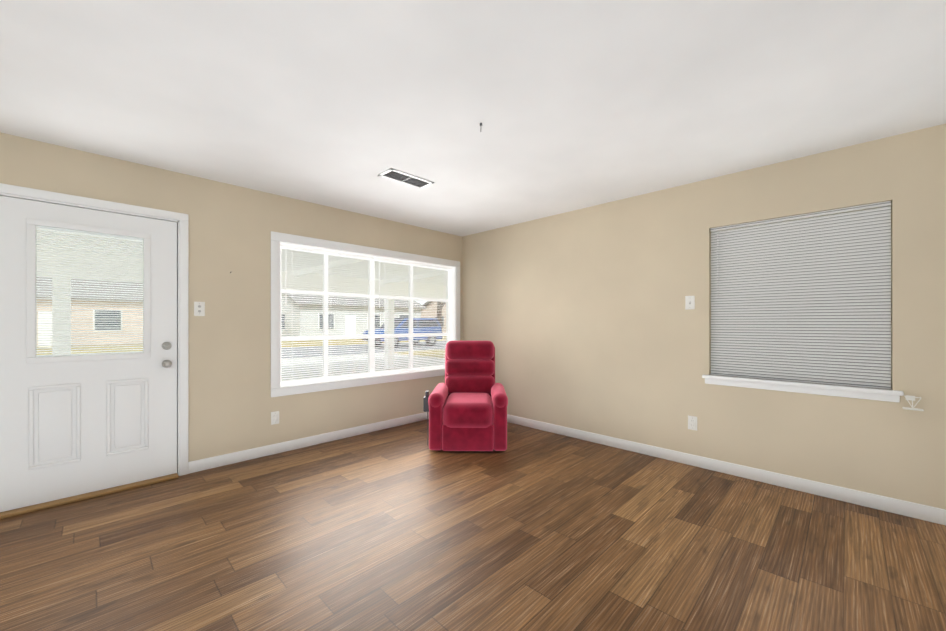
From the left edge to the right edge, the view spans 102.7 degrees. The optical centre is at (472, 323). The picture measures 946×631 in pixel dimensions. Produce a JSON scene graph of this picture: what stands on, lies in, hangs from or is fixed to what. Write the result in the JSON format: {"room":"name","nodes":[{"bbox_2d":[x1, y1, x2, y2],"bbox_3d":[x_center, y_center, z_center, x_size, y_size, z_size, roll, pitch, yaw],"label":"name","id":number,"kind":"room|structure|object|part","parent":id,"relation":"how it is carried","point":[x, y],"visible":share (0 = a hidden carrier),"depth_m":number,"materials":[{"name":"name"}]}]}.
{"room":"living room","nodes":[
{"label":"living room","id":0,"kind":"room"},
{"bbox_2d":[0,132,461,461],"bbox_3d":[-2.312,0.005,3.190,0.150,2.430,6.300,0,0,45],"label":"wall","id":1,"kind":"structure","parent":0,"point":[233,404],"depth_m":3.32,"materials":[{"name":"beige paint"}]},
{"bbox_2d":[0,183,187,475],"bbox_3d":[-2.749,0.167,2.736,0.168,2.105,1.095,0,0,45],"label":"door frame","id":2,"kind":"structure","parent":1,"relation":"in","point":[19,192],"depth_m":3.03,"materials":[{"name":"white wood"}]},
{"bbox_2d":[0,196,176,511],"bbox_3d":[-2.706,0.193,2.682,0.126,2.007,0.967,0,0,45],"label":"door","id":3,"kind":"structure","parent":2,"relation":"attached to","point":[70,426],"depth_m":2.65,"materials":[{"name":"white wood"}]},
{"bbox_2d":[36,226,142,356],"bbox_3d":[-2.719,-0.213,2.711,0.016,0.876,0.539,0,0,45],"label":"door blind","id":4,"kind":"object","parent":3,"relation":"attached to","point":[84,233],"visible":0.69,"depth_m":2.69,"materials":[{"name":"white"}]},
{"bbox_3d":[-2.697,0.147,2.651,0.071,1.593,0.935,0,0,45],"label":"door hardware","id":5,"kind":"part","parent":3,"relation":"part of","materials":[{"name":"silver metal"}]},
{"bbox_3d":[-2.708,-0.213,2.700,0.003,0.888,0.555,0,0,45],"label":"glass","id":6,"kind":"part","parent":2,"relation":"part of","materials":[{"name":"clear glass"}]},
{"bbox_2d":[194,302,204,315],"bbox_3d":[-2.261,-0.121,3.128,0.011,0.118,0.072,0,0,45],"label":"switch plate","id":7,"kind":"object","parent":1,"relation":"attached to","point":[199,308],"visible":1,"depth_m":3.13,"materials":[{"name":"white plastic"}]},
{"bbox_2d":[271,411,278,424],"bbox_3d":[-1.851,0.883,3.543,0.009,0.118,0.072,0,0,45],"label":"electrical outlet","id":8,"kind":"object","parent":1,"relation":"attached to","point":[275,417],"visible":1,"depth_m":3.54,"materials":[{"name":"white plastic"}]},
{"bbox_2d":[188,412,428,473],"bbox_3d":[-1.239,1.173,4.157,0.017,0.095,3.055,0,0,45],"label":"baseboard","id":9,"kind":"structure","parent":1,"relation":"attached to","point":[235,457],"depth_m":3.66,"materials":[{"name":"white wood"}]},
{"bbox_2d":[271,231,459,396],"bbox_3d":[-1.081,-0.085,4.420,0.170,1.542,2.412,0,0,45],"label":"picture window","id":10,"kind":"structure","parent":1,"relation":"in","point":[325,249],"depth_m":4.18,"materials":[{"name":"white"}]},
{"bbox_2d":[280,243,373,385],"bbox_3d":[-1.493,-0.086,3.976,0.038,1.361,1.018,0,0,45],"label":"blind","id":11,"kind":"object","parent":10,"relation":"attached to","point":[325,251],"depth_m":3.97,"materials":[{"name":"white plastic"}]},
{"bbox_3d":[-1.113,-0.085,4.452,0.004,1.346,2.216,0,0,45],"label":"glass","id":12,"kind":"part","parent":10,"relation":"part of","materials":[{"name":"clear glass"}]},
{"bbox_2d":[374,257,452,374],"bbox_3d":[-0.706,-0.085,4.771,0.038,1.361,1.202,0,0,45],"label":"blind","id":13,"kind":"object","parent":10,"relation":"attached to","point":[412,369],"depth_m":4.74,"materials":[{"name":"white"}]},
{"bbox_2d":[0,419,945,630],"bbox_3d":[-0.505,1.269,1.402,5.235,0.100,6.300,0,0,45],"label":"floor","id":14,"kind":"structure","parent":0,"point":[402,528],"depth_m":2.03,"materials":[{"name":"brown wood"}]},
{"bbox_2d":[0,473,178,518],"bbox_3d":[-2.732,1.210,2.723,0.210,0.020,0.951,0,0,45],"label":"threshold","id":15,"kind":"object","parent":14,"relation":"on","point":[32,508],"visible":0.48,"depth_m":2.63,"materials":[{"name":"brown wood"}]},
{"bbox_2d":[423,341,507,450],"bbox_3d":[-0.068,0.705,3.989,0.817,1.030,0.937,0,0,1],"label":"chair","id":16,"kind":"object","parent":14,"relation":"on","point":[465,404],"visible":1,"depth_m":3.56,"materials":[{"name":"red fabric"}]},
{"bbox_2d":[0,0,945,236],"bbox_3d":[-0.505,-1.271,1.402,5.235,0.120,6.300,0,0,45],"label":"ceiling","id":17,"kind":"structure","parent":0,"point":[571,105],"depth_m":1.97,"materials":[{"name":"paint"}]},
{"bbox_2d":[378,168,433,188],"bbox_3d":[-0.553,-1.206,3.163,0.200,0.009,0.435,0,0,45],"label":"ceiling vent","id":18,"kind":"object","parent":17,"relation":"in","point":[404,178],"visible":1,"depth_m":3.15,"materials":[{"name":"white metal"}]},
{"bbox_2d":[462,124,945,508],"bbox_3d":[1.449,0.005,3.795,4.347,2.430,0.150,0,0,45],"label":"wall","id":19,"kind":"structure","parent":0,"point":[583,319],"depth_m":3.22,"materials":[{"name":"beige paint"}]},
{"bbox_2d":[685,296,694,309],"bbox_3d":[1.869,-0.180,3.262,0.072,0.118,0.017,0,0,45],"label":"switch plate","id":20,"kind":"object","parent":19,"relation":"attached to","point":[689,302],"visible":1,"depth_m":3.26,"materials":[{"name":"white plastic"}]},
{"bbox_2d":[688,415,696,430],"bbox_3d":[1.886,0.855,3.250,0.072,0.118,0.009,0,0,45],"label":"electrical outlet","id":21,"kind":"object","parent":19,"relation":"attached to","point":[692,422],"visible":1,"depth_m":3.25,"materials":[{"name":"white plastic"}]},
{"bbox_2d":[507,414,945,524],"bbox_3d":[1.381,1.173,3.746,4.319,0.095,0.013,0,0,45],"label":"baseboard","id":22,"kind":"structure","parent":19,"relation":"attached to","point":[905,508],"depth_m":2.90,"materials":[{"name":"white wood"}]},
{"bbox_2d":[710,201,890,388],"bbox_3d":[2.360,-0.186,2.823,1.018,1.225,0.038,0,0,45],"label":"window blind","id":23,"kind":"object","parent":19,"relation":"attached to","point":[803,299],"visible":0.96,"depth_m":2.76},
{"bbox_2d":[702,206,903,401],"bbox_3d":[2.378,-0.148,2.840,1.120,1.305,0.170,0,0,45],"label":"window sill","id":24,"kind":"structure","parent":19,"relation":"attached to","point":[881,394],"depth_m":2.71,"materials":[{"name":"white wood"}]},
{"bbox_2d":[902,395,923,410],"bbox_3d":[2.746,0.496,2.363,0.085,0.083,0.060,0,0,45],"label":"bracket","id":25,"kind":"object","parent":19,"relation":"attached to","point":[909,397],"visible":1,"depth_m":2.36,"materials":[{"name":"white"}]},
{"label":"outside","id":26,"kind":"structure","parent":0,"visible":0},
{"bbox_2d":[37,336,445,379],"bbox_3d":[-10.886,1.457,29.962,130.000,0.240,140.000,0,0,45],"label":"ground","id":27,"kind":"structure","parent":26,"point":[344,343],"depth_m":16.68,"materials":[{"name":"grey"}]},
{"bbox_2d":[37,277,142,346],"bbox_3d":[-26.779,-0.999,26.697,8.800,4.750,13.800,0,0,45],"label":"house","id":28,"kind":"structure","parent":27,"relation":"on","point":[94,310],"depth_m":24.19,"materials":[{"name":"grey"}]},
{"bbox_2d":[37,229,445,367],"bbox_3d":[-2.933,-0.054,6.970,6.050,2.850,13.520,0,0,45],"label":"carport roof","id":29,"kind":"structure","parent":27,"relation":"on","point":[340,274],"depth_m":7.92,"materials":[{"name":"white"}]},
{"bbox_2d":[281,293,426,340],"bbox_3d":[-12.338,-0.996,37.026,8.800,4.750,12.800,0,0,45],"label":"house","id":30,"kind":"structure","parent":27,"relation":"on","point":[337,305],"depth_m":32.30,"materials":[{"name":"grey"}]},
{"bbox_2d":[362,318,441,347],"bbox_3d":[-4.138,0.518,22.849,1.860,1.699,4.700,0,0,42],"label":"suv","id":31,"kind":"object","parent":27,"relation":"on","point":[417,324],"depth_m":22.41,"materials":[{"name":"blue metal"}]},
{"bbox_2d":[421,301,445,332],"bbox_3d":[0.330,-0.993,48.407,8.800,4.750,12.800,0,0,45],"label":"house","id":32,"kind":"structure","parent":27,"relation":"on","point":[433,311],"depth_m":45.06,"materials":[{"name":"grey"}]},
{"bbox_2d":[437,302,444,328],"bbox_3d":[-2.216,-3.833,35.854,6.620,10.436,6.524,0,0,45],"label":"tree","id":33,"kind":"object","parent":27,"relation":"on","point":[440,315],"depth_m":34.85,"materials":[{"name":"brown plant"}]}
]}

